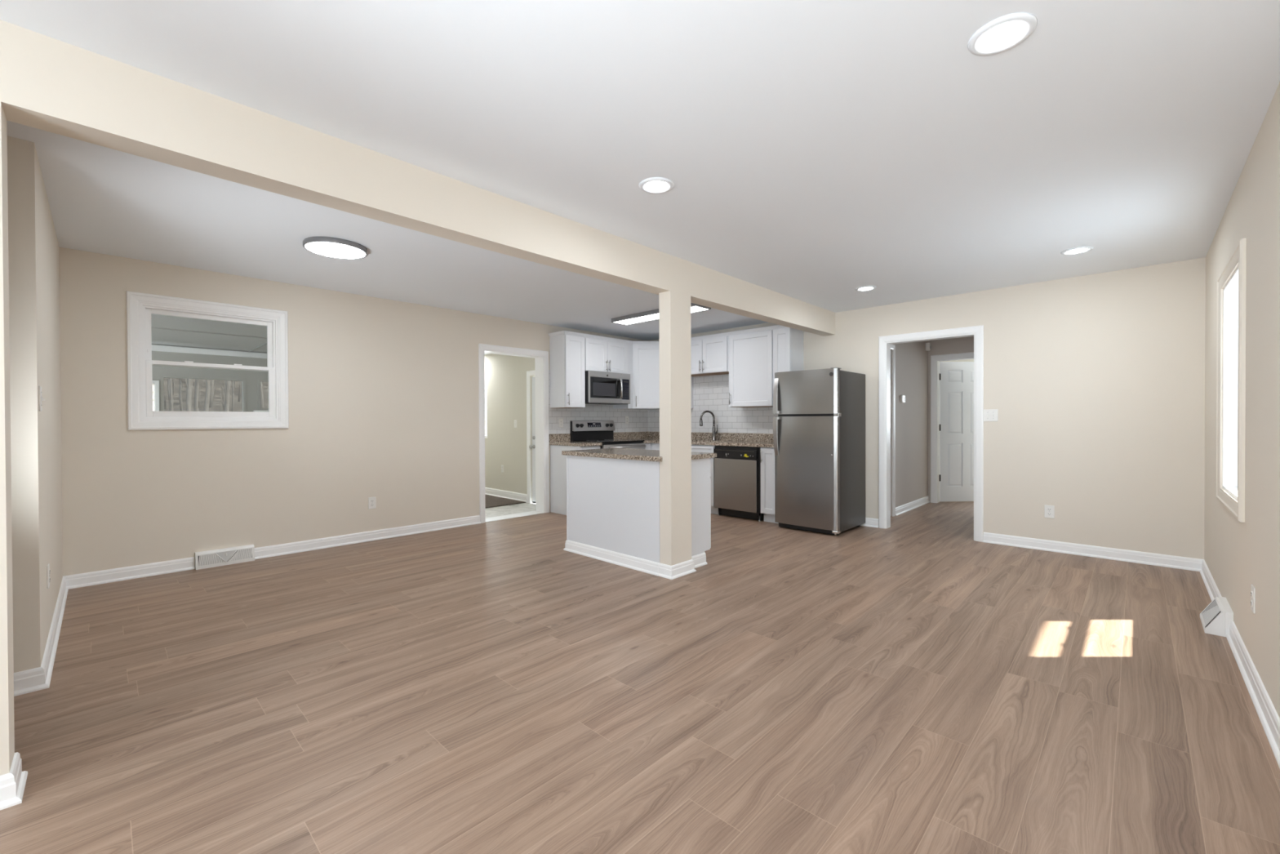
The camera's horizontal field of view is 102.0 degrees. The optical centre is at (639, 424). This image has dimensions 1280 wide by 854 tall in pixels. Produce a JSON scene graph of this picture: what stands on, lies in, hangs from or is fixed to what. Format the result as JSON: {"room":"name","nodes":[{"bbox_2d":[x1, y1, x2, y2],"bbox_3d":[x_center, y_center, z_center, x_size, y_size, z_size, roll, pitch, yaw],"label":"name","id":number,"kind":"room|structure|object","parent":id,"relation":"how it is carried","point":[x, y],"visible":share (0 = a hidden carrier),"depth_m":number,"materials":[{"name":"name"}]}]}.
{"room":"empty living room","nodes":[
{"label":"empty living room","id":0,"kind":"room"},
{"bbox_2d":[0,55,14,775],"bbox_3d":[-2.904,-0.024,0.753,0.143,2.440,2.523,0,1,44],"label":"wall","id":1,"kind":"structure","parent":0,"point":[6,661],"depth_m":1.62,"materials":[{"name":"beige paint"}]},
{"bbox_2d":[0,751,27,809],"bbox_3d":[-2.891,1.148,0.771,0.195,0.095,2.549,0,1,44],"label":"baseboard","id":2,"kind":"structure","parent":1,"relation":"attached to","point":[12,784],"depth_m":1.62,"materials":[{"name":"white paint"}]},
{"bbox_2d":[7,135,62,672],"bbox_3d":[-4.331,-0.029,2.048,1.985,2.440,2.654,0,1,44],"label":"wall","id":3,"kind":"structure","parent":0,"point":[33,251],"depth_m":2.31,"materials":[{"name":"beige paint"}]},
{"bbox_2d":[38,385,45,411],"bbox_3d":[-2.765,-0.118,2.397,0.072,0.116,0.020,0,1,44],"label":"light switch","id":4,"kind":"object","parent":3,"relation":"attached to","point":[41,398],"visible":1,"depth_m":2.37,"materials":[{"name":"white plastic"}]},
{"bbox_2d":[46,563,50,588],"bbox_3d":[-3.036,0.777,2.659,0.072,0.116,0.009,0,1,44],"label":"wall outlet","id":5,"kind":"object","parent":3,"relation":"attached to","point":[48,564],"visible":1,"depth_m":2.64,"materials":[{"name":"white plastic"}]},
{"bbox_2d":[151,314,266,352],"bbox_3d":[-4.881,-0.989,5.254,2.875,0.082,4.030,0,1,44],"label":"ceiling","id":6,"kind":"structure","parent":0,"point":[166,330],"depth_m":5.54,"materials":[{"name":"grey paint"}]},
{"bbox_2d":[151,343,267,411],"bbox_3d":[-5.878,0.067,6.223,0.100,2.200,4.030,0,1,44],"label":"wall","id":7,"kind":"structure","parent":0,"point":[251,377],"depth_m":6.62,"materials":[{"name":"grey paint"}]},
{"bbox_2d":[152,380,159,411],"bbox_3d":[-5.830,-0.143,6.171,0.040,0.760,0.146,0,1,44],"label":"trim","id":8,"kind":"structure","parent":7,"relation":"attached to","point":[156,382],"depth_m":6.20,"materials":[{"name":"white paint"}]},
{"bbox_2d":[160,374,246,411],"bbox_3d":[-5.521,-0.110,6.571,0.092,0.985,0.830,0,1,44],"label":"window","id":9,"kind":"structure","parent":7,"relation":"in","point":[177,393],"depth_m":6.56,"materials":[{"name":"grey"}]},
{"bbox_2d":[151,344,266,358],"bbox_3d":[-5.833,-0.913,6.169,0.035,0.070,4.030,0,1,44],"label":"trim","id":10,"kind":"structure","parent":7,"relation":"attached to","point":[154,348],"depth_m":6.54,"materials":[{"name":"white paint"}]},
{"bbox_2d":[253,378,268,412],"bbox_3d":[-4.833,-0.390,7.245,0.150,0.440,0.940,0,1,44],"label":"window","id":11,"kind":"structure","parent":7,"relation":"in","point":[263,391],"depth_m":7.01,"materials":[{"name":"grey"}]},
{"bbox_2d":[58,247,648,575],"bbox_3d":[-2.070,-0.065,5.972,0.190,2.440,6.379,0,1,44],"label":"wall","id":12,"kind":"structure","parent":0,"point":[384,393],"depth_m":4.69,"materials":[{"name":"beige paint"}]},
{"bbox_2d":[126,290,288,430],"bbox_3d":[-3.568,-0.486,4.334,0.127,1.055,1.033,0,1,44],"label":"window","id":13,"kind":"structure","parent":12,"relation":"in","point":[141,415],"depth_m":4.23,"materials":[{"name":"white paint"}]},
{"bbox_2d":[195,544,254,569],"bbox_3d":[-3.466,1.107,4.332,0.075,0.130,0.386,0,1,44],"label":"air vent","id":14,"kind":"object","parent":12,"relation":"in","point":[232,555],"visible":1,"depth_m":4.31,"materials":[{"name":"white metal"}]},
{"bbox_2d":[13,515,480,696],"bbox_3d":[-3.327,1.131,3.302,1.726,0.095,5.983,0,0,12],"label":"baseboard","id":15,"kind":"structure","parent":12,"relation":"attached to","point":[37,678],"depth_m":4.01,"materials":[{"name":"white paint"}]},
{"bbox_2d":[368,497,376,509],"bbox_3d":[-2.685,0.788,5.191,0.009,0.116,0.072,0,1,44],"label":"wall outlet","id":16,"kind":"object","parent":12,"relation":"attached to","point":[371,500],"visible":1,"depth_m":5.19,"materials":[{"name":"white plastic"}]},
{"bbox_2d":[478,343,549,523],"bbox_3d":[-1.596,0.103,6.453,0.208,2.094,0.989,0,1,44],"label":"door frame","id":17,"kind":"structure","parent":12,"relation":"in","point":[541,357],"depth_m":6.70,"materials":[{"name":"white paint"}]},
{"bbox_2d":[549,333,585,408],"bbox_3d":[-0.933,-0.677,6.745,0.372,0.926,0.322,0,1,44],"label":"upper cabinet","id":18,"kind":"object","parent":12,"relation":"attached to","point":[566,352],"visible":1,"depth_m":6.64,"materials":[{"name":"white paint"}]},
{"bbox_2d":[547,324,786,344],"bbox_3d":[0.461,-1.165,6.838,3.241,0.040,1.132,0,0,9],"label":"crown molding","id":19,"kind":"structure","parent":18,"relation":"on","point":[775,326],"depth_m":6.75,"materials":[{"name":"white paint"}]},
{"bbox_2d":[548,369,648,434],"bbox_3d":[-0.530,-0.301,7.431,0.008,0.840,1.898,0,1,44],"label":"backsplash","id":20,"kind":"structure","parent":12,"relation":"attached to","point":[637,419],"depth_m":7.38,"materials":[{"name":"white tile"}]},
{"bbox_2d":[558,418,563,427],"bbox_3d":[-1.049,-0.015,6.880,0.009,0.116,0.072,0,1,44],"label":"backsplash outlet","id":21,"kind":"object","parent":20,"relation":"attached to","point":[560,420],"visible":1,"depth_m":6.88,"materials":[{"name":"white plastic"}]},
{"bbox_2d":[625,416,628,423],"bbox_3d":[-0.194,-0.065,7.770,0.009,0.116,0.072,0,1,44],"label":"backsplash outlet","id":22,"kind":"object","parent":20,"relation":"attached to","point":[626,417],"visible":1,"depth_m":7.76,"materials":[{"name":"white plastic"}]},
{"bbox_2d":[584,337,627,373],"bbox_3d":[-0.544,-0.924,7.149,0.372,0.439,0.800,0,1,44],"label":"upper cabinet","id":23,"kind":"object","parent":12,"relation":"attached to","point":[600,355],"visible":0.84,"depth_m":7.01,"materials":[{"name":"white paint"}]},
{"bbox_2d":[585,370,630,404],"bbox_3d":[-0.520,-0.487,7.106,0.453,0.429,0.756,0,1,44],"label":"microwave","id":24,"kind":"object","parent":23,"relation":"attached to","point":[604,388],"visible":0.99,"depth_m":6.95,"materials":[{"name":"silver metal"}]},
{"bbox_2d":[613,343,659,409],"bbox_3d":[0.099,-0.688,7.613,0.658,0.923,0.753,0,1,44],"label":"upper cabinet","id":25,"kind":"object","parent":12,"relation":"attached to","point":[643,360],"visible":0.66,"depth_m":7.41,"materials":[{"name":"white paint"}]},
{"bbox_2d":[484,353,534,502],"bbox_3d":[-2.173,-0.041,8.146,3.020,2.360,0.120,0,1,44],"label":"wall","id":26,"kind":"structure","parent":0,"point":[505,375],"depth_m":7.92,"materials":[{"name":"beige paint"}]},
{"bbox_2d":[484,386,487,438],"bbox_3d":[-2.776,-0.192,8.690,0.955,0.830,0.070,0,1,44],"label":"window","id":27,"kind":"structure","parent":26,"relation":"in","point":[486,388],"depth_m":8.34,"materials":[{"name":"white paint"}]},
{"bbox_2d":[484,487,527,502],"bbox_3d":[-2.437,1.080,8.311,2.175,0.119,0.026,0,1,44],"label":"baseboard","id":28,"kind":"structure","parent":26,"relation":"attached to","point":[491,491],"depth_m":7.93,"materials":[{"name":"white paint"}]},
{"bbox_2d":[514,419,516,427],"bbox_3d":[-1.871,-0.009,7.760,0.072,0.116,0.020,0,1,44],"label":"light switch","id":29,"kind":"object","parent":26,"relation":"attached to","point":[515,420],"visible":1,"depth_m":7.76,"materials":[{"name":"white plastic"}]},
{"bbox_2d":[526,370,535,502],"bbox_3d":[-1.349,0.185,7.290,0.786,1.915,0.117,0,1,44],"label":"door","id":30,"kind":"structure","parent":26,"relation":"in","point":[529,446],"depth_m":7.50,"materials":[{"name":"white paint"}]},
{"bbox_2d":[0,501,1279,853],"bbox_3d":[0.107,1.197,5.977,9.320,0.100,14.450,0,1,44],"label":"floor","id":31,"kind":"structure","parent":0,"point":[917,684],"depth_m":2.16,"materials":[{"name":"brown wood"}]},
{"bbox_2d":[484,493,525,507],"bbox_3d":[-3.004,1.139,7.682,2.130,0.014,1.660,0,1,44],"label":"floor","id":32,"kind":"structure","parent":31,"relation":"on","point":[491,501],"depth_m":7.56,"materials":[{"name":"wood"}]},
{"bbox_2d":[485,510,543,522],"bbox_3d":[-1.597,1.146,6.466,0.206,0.009,0.833,0,1,44],"label":"threshold","id":33,"kind":"object","parent":31,"relation":"on","point":[530,513],"visible":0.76,"depth_m":6.43,"materials":[{"name":"white paint"}]},
{"bbox_2d":[550,444,599,515],"bbox_3d":[-0.822,0.708,6.653,0.664,0.876,0.322,0,1,44],"label":"base cabinet","id":34,"kind":"object","parent":31,"relation":"on","point":[557,460],"visible":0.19,"depth_m":6.64,"materials":[{"name":"white paint"}]},
{"bbox_2d":[549,433,602,446],"bbox_3d":[-0.831,0.199,6.647,0.661,0.139,0.336,0,1,44],"label":"countertop","id":35,"kind":"structure","parent":34,"relation":"on","point":[563,439],"depth_m":6.72,"materials":[{"name":"stone"}]},
{"bbox_2d":[569,420,646,449],"bbox_3d":[-0.414,0.543,7.016,0.748,1.197,0.758,0,1,44],"label":"range","id":36,"kind":"object","parent":31,"relation":"on","point":[591,431],"visible":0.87,"depth_m":7.06,"materials":[{"name":"black metal"}]},
{"bbox_2d":[573,439,644,443],"bbox_3d":[-0.414,0.226,7.013,0.600,0.019,0.758,0,1,44],"label":"cooktop","id":37,"kind":"object","parent":36,"relation":"in","point":[604,441],"depth_m":6.96,"materials":[{"name":"grey glass"}]},
{"bbox_2d":[563,455,711,575],"bbox_3d":[-0.031,0.720,4.577,1.250,0.876,0.654,0,1,44],"label":"kitchen island","id":38,"kind":"object","parent":31,"relation":"on","point":[613,504],"visible":0.63,"depth_m":4.29,"materials":[{"name":"white paint"}]},
{"bbox_2d":[561,448,716,462],"bbox_3d":[-0.036,0.262,4.572,1.260,0.037,0.670,0,1,44],"label":"island countertop","id":39,"kind":"structure","parent":38,"relation":"on","point":[614,453],"depth_m":4.37,"materials":[{"name":"stone"}]},
{"bbox_2d":[645,443,650,449],"bbox_3d":[-0.129,0.700,7.400,0.628,0.876,0.172,0,1,44],"label":"base cabinet","id":40,"kind":"object","parent":31,"relation":"on","point":[648,445],"visible":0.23,"depth_m":7.20,"materials":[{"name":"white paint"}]},
{"bbox_2d":[658,289,691,565],"bbox_3d":[0.277,0.076,4.031,0.115,2.170,0.247,0,1,44],"label":"column","id":41,"kind":"structure","parent":31,"relation":"on","point":[674,307],"depth_m":3.96,"materials":[{"name":"beige paint"}]},
{"bbox_2d":[657,559,696,579],"bbox_3d":[0.290,1.113,4.029,0.140,0.095,0.299,0,1,44],"label":"baseboard","id":42,"kind":"structure","parent":41,"relation":"attached to","point":[686,567],"depth_m":3.96,"materials":[{"name":"white paint"}]},
{"bbox_2d":[650,443,718,514],"bbox_3d":[0.735,0.699,7.077,1.100,0.876,0.664,0,1,44],"label":"base cabinet","id":43,"kind":"object","parent":31,"relation":"on","point":[695,448],"visible":0.12,"depth_m":6.56,"materials":[{"name":"white paint"}]},
{"bbox_2d":[613,431,773,447],"bbox_3d":[0.782,0.191,6.942,2.579,0.139,0.790,0,1,44],"label":"countertop","id":44,"kind":"structure","parent":43,"relation":"on","point":[758,440],"depth_m":7.03,"materials":[{"name":"stone"}]},
{"bbox_2d":[699,410,717,440],"bbox_3d":[0.932,0.016,7.082,0.252,0.412,0.091,0,0,-9],"label":"kitchen faucet","id":45,"kind":"object","parent":44,"relation":"on","point":[714,432],"visible":1,"depth_m":7.09,"materials":[{"name":"grey metal"}]},
{"bbox_2d":[713,445,762,521],"bbox_3d":[1.353,0.703,6.459,0.638,0.872,0.598,0,1,44],"label":"dishwasher","id":46,"kind":"object","parent":31,"relation":"on","point":[737,469],"visible":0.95,"depth_m":6.23,"materials":[{"name":"silver metal"}]},
{"bbox_2d":[760,447,778,523],"bbox_3d":[1.681,0.702,6.168,0.228,0.876,0.664,0,1,44],"label":"base cabinet","id":47,"kind":"object","parent":31,"relation":"on","point":[766,454],"visible":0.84,"depth_m":5.97,"materials":[{"name":"white paint"}]},
{"bbox_2d":[773,367,865,534],"bbox_3d":[1.990,0.281,5.740,0.715,1.722,0.819,0,1,44],"label":"refrigerator","id":48,"kind":"object","parent":31,"relation":"on","point":[819,427],"visible":1,"depth_m":5.47,"materials":[{"name":"grey metal"}]},
{"bbox_2d":[0,0,1279,340],"bbox_3d":[0.059,-1.337,3.772,6.303,0.120,11.243,0,1,44],"label":"ceiling","id":49,"kind":"structure","parent":0,"point":[815,153],"depth_m":2.26,"materials":[{"name":"white paint"}]},
{"bbox_2d":[302,236,367,259],"bbox_3d":[-2.165,-1.251,3.689,0.398,0.034,0.398,0,1,44],"label":"recessed light","id":50,"kind":"object","parent":49,"relation":"in","point":[328,246],"visible":1,"depth_m":3.64,"materials":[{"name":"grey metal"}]},
{"bbox_2d":[0,19,835,336],"bbox_3d":[0.096,-1.141,3.873,0.143,0.272,6.150,0,1,44],"label":"ceiling beam","id":51,"kind":"structure","parent":49,"relation":"attached to","point":[49,84],"depth_m":2.22,"materials":[{"name":"beige paint"}]},
{"bbox_2d":[611,308,658,324],"bbox_3d":[0.008,-1.268,6.036,0.919,0.050,0.414,0,1,44],"label":"ceiling light","id":52,"kind":"object","parent":49,"relation":"attached to","point":[646,316],"depth_m":6.11,"materials":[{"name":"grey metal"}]},
{"bbox_2d":[639,177,674,194],"bbox_3d":[0.088,-1.265,2.752,0.187,0.008,0.187,0,1,44],"label":"recessed light","id":53,"kind":"object","parent":49,"relation":"in","point":[655,185],"visible":1,"depth_m":2.74,"materials":[{"name":"white paint"}]},
{"bbox_2d":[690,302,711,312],"bbox_3d":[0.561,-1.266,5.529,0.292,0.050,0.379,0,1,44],"label":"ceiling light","id":54,"kind":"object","parent":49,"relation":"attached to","point":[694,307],"depth_m":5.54,"materials":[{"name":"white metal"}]},
{"bbox_2d":[854,285,876,291],"bbox_3d":[2.145,-1.288,4.922,0.187,0.008,0.187,0,1,44],"label":"recessed light","id":55,"kind":"object","parent":49,"relation":"in","point":[864,288],"visible":1,"depth_m":4.91,"materials":[{"name":"white paint"}]},
{"bbox_2d":[967,12,1037,56],"bbox_3d":[1.175,-1.261,1.683,0.187,0.008,0.187,0,1,44],"label":"recessed light","id":56,"kind":"object","parent":49,"relation":"in","point":[1003,33],"visible":1,"depth_m":1.67,"materials":[{"name":"white paint"}]},
{"bbox_2d":[1060,246,1093,255],"bbox_3d":[3.237,-1.284,3.838,0.187,0.008,0.187,0,1,44],"label":"recessed light","id":57,"kind":"object","parent":49,"relation":"in","point":[1079,250],"visible":1,"depth_m":3.83,"materials":[{"name":"white paint"}]},
{"bbox_2d":[890,340,928,515],"bbox_3d":[3.387,-0.090,6.752,0.120,2.440,2.307,0,1,44],"label":"wall","id":58,"kind":"structure","parent":0,"point":[912,357],"depth_m":6.89,"materials":[{"name":"beige paint"}]},
{"bbox_2d":[890,344,895,516],"bbox_3d":[2.864,0.079,6.141,0.063,2.114,0.793,0,1,44],"label":"door","id":59,"kind":"structure","parent":58,"relation":"in","point":[892,346],"depth_m":6.37,"materials":[{"name":"white paint"}]},
{"bbox_2d":[900,395,905,402],"bbox_3d":[3.359,-0.324,6.615,0.028,0.096,0.116,0,1,44],"label":"thermostat","id":60,"kind":"object","parent":58,"relation":"attached to","point":[902,397],"visible":1,"depth_m":6.58,"materials":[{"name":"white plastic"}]},
{"bbox_2d":[895,495,929,515],"bbox_3d":[3.663,1.080,6.938,0.026,0.095,1.435,0,1,44],"label":"baseboard","id":61,"kind":"structure","parent":58,"relation":"attached to","point":[904,508],"depth_m":6.88,"materials":[{"name":"white paint"}]},
{"bbox_2d":[925,342,931,351],"bbox_3d":[4.103,-1.102,7.362,0.063,0.110,0.066,0,1,44],"label":"sensor","id":62,"kind":"object","parent":58,"relation":"attached to","point":[928,347],"visible":1,"depth_m":7.34,"materials":[{"name":"white plastic"}]},
{"bbox_2d":[647,257,1205,559],"bbox_3d":[2.299,-0.082,6.115,5.913,2.440,0.120,0,1,44],"label":"wall","id":63,"kind":"structure","parent":0,"point":[1095,383],"depth_m":4.52,"materials":[{"name":"beige paint"}]},
{"bbox_2d":[691,376,693,408],"bbox_3d":[0.558,-0.687,7.437,0.245,0.926,0.372,0,1,44],"label":"upper cabinet","id":64,"kind":"object","parent":63,"relation":"attached to","point":[692,406],"visible":0.03,"depth_m":7.47,"materials":[{"name":"white paint"}]},
{"bbox_2d":[690,335,728,377],"bbox_3d":[0.942,-0.916,7.066,0.816,0.466,0.372,0,1,44],"label":"upper cabinet","id":65,"kind":"object","parent":63,"relation":"attached to","point":[709,356],"visible":0.74,"depth_m":6.88,"materials":[{"name":"white paint"}]},
{"bbox_2d":[648,373,777,433],"bbox_3d":[1.056,-0.305,7.217,2.577,0.840,0.008,0,1,44],"label":"backsplash","id":66,"kind":"structure","parent":63,"relation":"attached to","point":[710,393],"depth_m":7.16,"materials":[{"name":"white tile"}]},
{"bbox_2d":[728,328,773,407],"bbox_3d":[1.469,-0.684,6.562,0.640,0.926,0.372,0,1,44],"label":"upper cabinet","id":67,"kind":"object","parent":63,"relation":"attached to","point":[751,353],"visible":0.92,"depth_m":6.45,"materials":[{"name":"white paint"}]},
{"bbox_2d":[773,327,803,391],"bbox_3d":[1.796,-0.683,6.272,0.230,0.926,0.336,0,1,44],"label":"upper cabinet","id":68,"kind":"object","parent":63,"relation":"attached to","point":[788,342],"visible":0.44,"depth_m":6.17,"materials":[{"name":"white paint"}]},
{"bbox_2d":[878,324,983,542],"bbox_3d":[3.023,0.089,5.409,0.975,2.104,0.138,0,1,44],"label":"door frame","id":69,"kind":"structure","parent":63,"relation":"in","point":[885,342],"depth_m":5.46,"materials":[{"name":"white paint"}]},
{"bbox_2d":[983,408,998,421],"bbox_3d":[3.374,-0.086,4.985,0.118,0.116,0.020,0,1,44],"label":"light switch","id":70,"kind":"object","parent":63,"relation":"attached to","point":[989,415],"visible":1,"depth_m":4.98,"materials":[{"name":"white plastic"}]},
{"bbox_2d":[1044,504,1054,518],"bbox_3d":[3.704,0.790,4.685,0.072,0.116,0.009,0,1,44],"label":"wall outlet","id":71,"kind":"object","parent":63,"relation":"attached to","point":[1049,510],"visible":1,"depth_m":4.68,"materials":[{"name":"white plastic"}]},
{"bbox_2d":[858,517,1279,768],"bbox_3d":[1.839,1.110,3.753,3.298,0.095,3.943,0,1,44],"label":"baseboard","id":72,"kind":"structure","parent":63,"relation":"attached to","point":[1268,717],"depth_m":4.06,"materials":[{"name":"white paint"}]},
{"bbox_2d":[928,336,973,502],"bbox_3d":[4.647,-0.097,7.058,1.275,2.440,0.120,0,1,44],"label":"wall","id":73,"kind":"structure","parent":0,"point":[962,344],"depth_m":7.34,"materials":[{"name":"beige paint"}]},
{"bbox_2d":[930,351,973,502],"bbox_3d":[4.555,0.070,7.136,0.959,2.107,0.138,0,1,44],"label":"door frame","id":74,"kind":"structure","parent":73,"relation":"attached to","point":[935,359],"depth_m":7.39,"materials":[{"name":"white paint"}]},
{"bbox_2d":[939,361,973,501],"bbox_3d":[4.702,0.105,7.463,0.815,2.015,0.103,0,0,-3],"label":"door","id":75,"kind":"structure","parent":73,"relation":"in","point":[956,378],"depth_m":7.47,"materials":[{"name":"white paint"}]},
{"bbox_2d":[944,359,973,361],"bbox_3d":[5.865,-0.109,8.127,4.000,2.440,3.350,0,1,44],"label":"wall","id":76,"kind":"structure","parent":0,"point":[967,360],"depth_m":9.96,"materials":[{"name":"beige paint"}]},
{"bbox_2d":[1204,82,1279,717],"bbox_3d":[1.443,-0.040,0.841,0.160,2.440,8.913,0,1,44],"label":"wall","id":77,"kind":"structure","parent":0,"point":[1238,555],"depth_m":2.27,"materials":[{"name":"beige paint"}]},
{"bbox_2d":[1200,595,1233,636],"bbox_3d":[3.288,1.088,2.958,0.105,0.141,0.335,0,1,44],"label":"air vent","id":78,"kind":"object","parent":77,"relation":"in","point":[1216,618],"visible":0.97,"depth_m":2.87,"materials":[{"name":"white metal"}]},
{"bbox_2d":[1216,238,1246,522],"bbox_3d":[3.330,-0.216,2.828,0.172,1.380,0.995,0,1,44],"label":"window","id":79,"kind":"structure","parent":77,"relation":"in","point":[1231,282],"depth_m":3.13,"materials":[{"name":"white glass"}]},
{"bbox_2d":[1250,584,1255,613],"bbox_3d":[2.738,0.780,2.315,0.009,0.116,0.072,0,1,44],"label":"wall outlet","id":80,"kind":"object","parent":77,"relation":"attached to","point":[1252,588],"visible":1,"depth_m":2.30,"materials":[{"name":"white plastic"}]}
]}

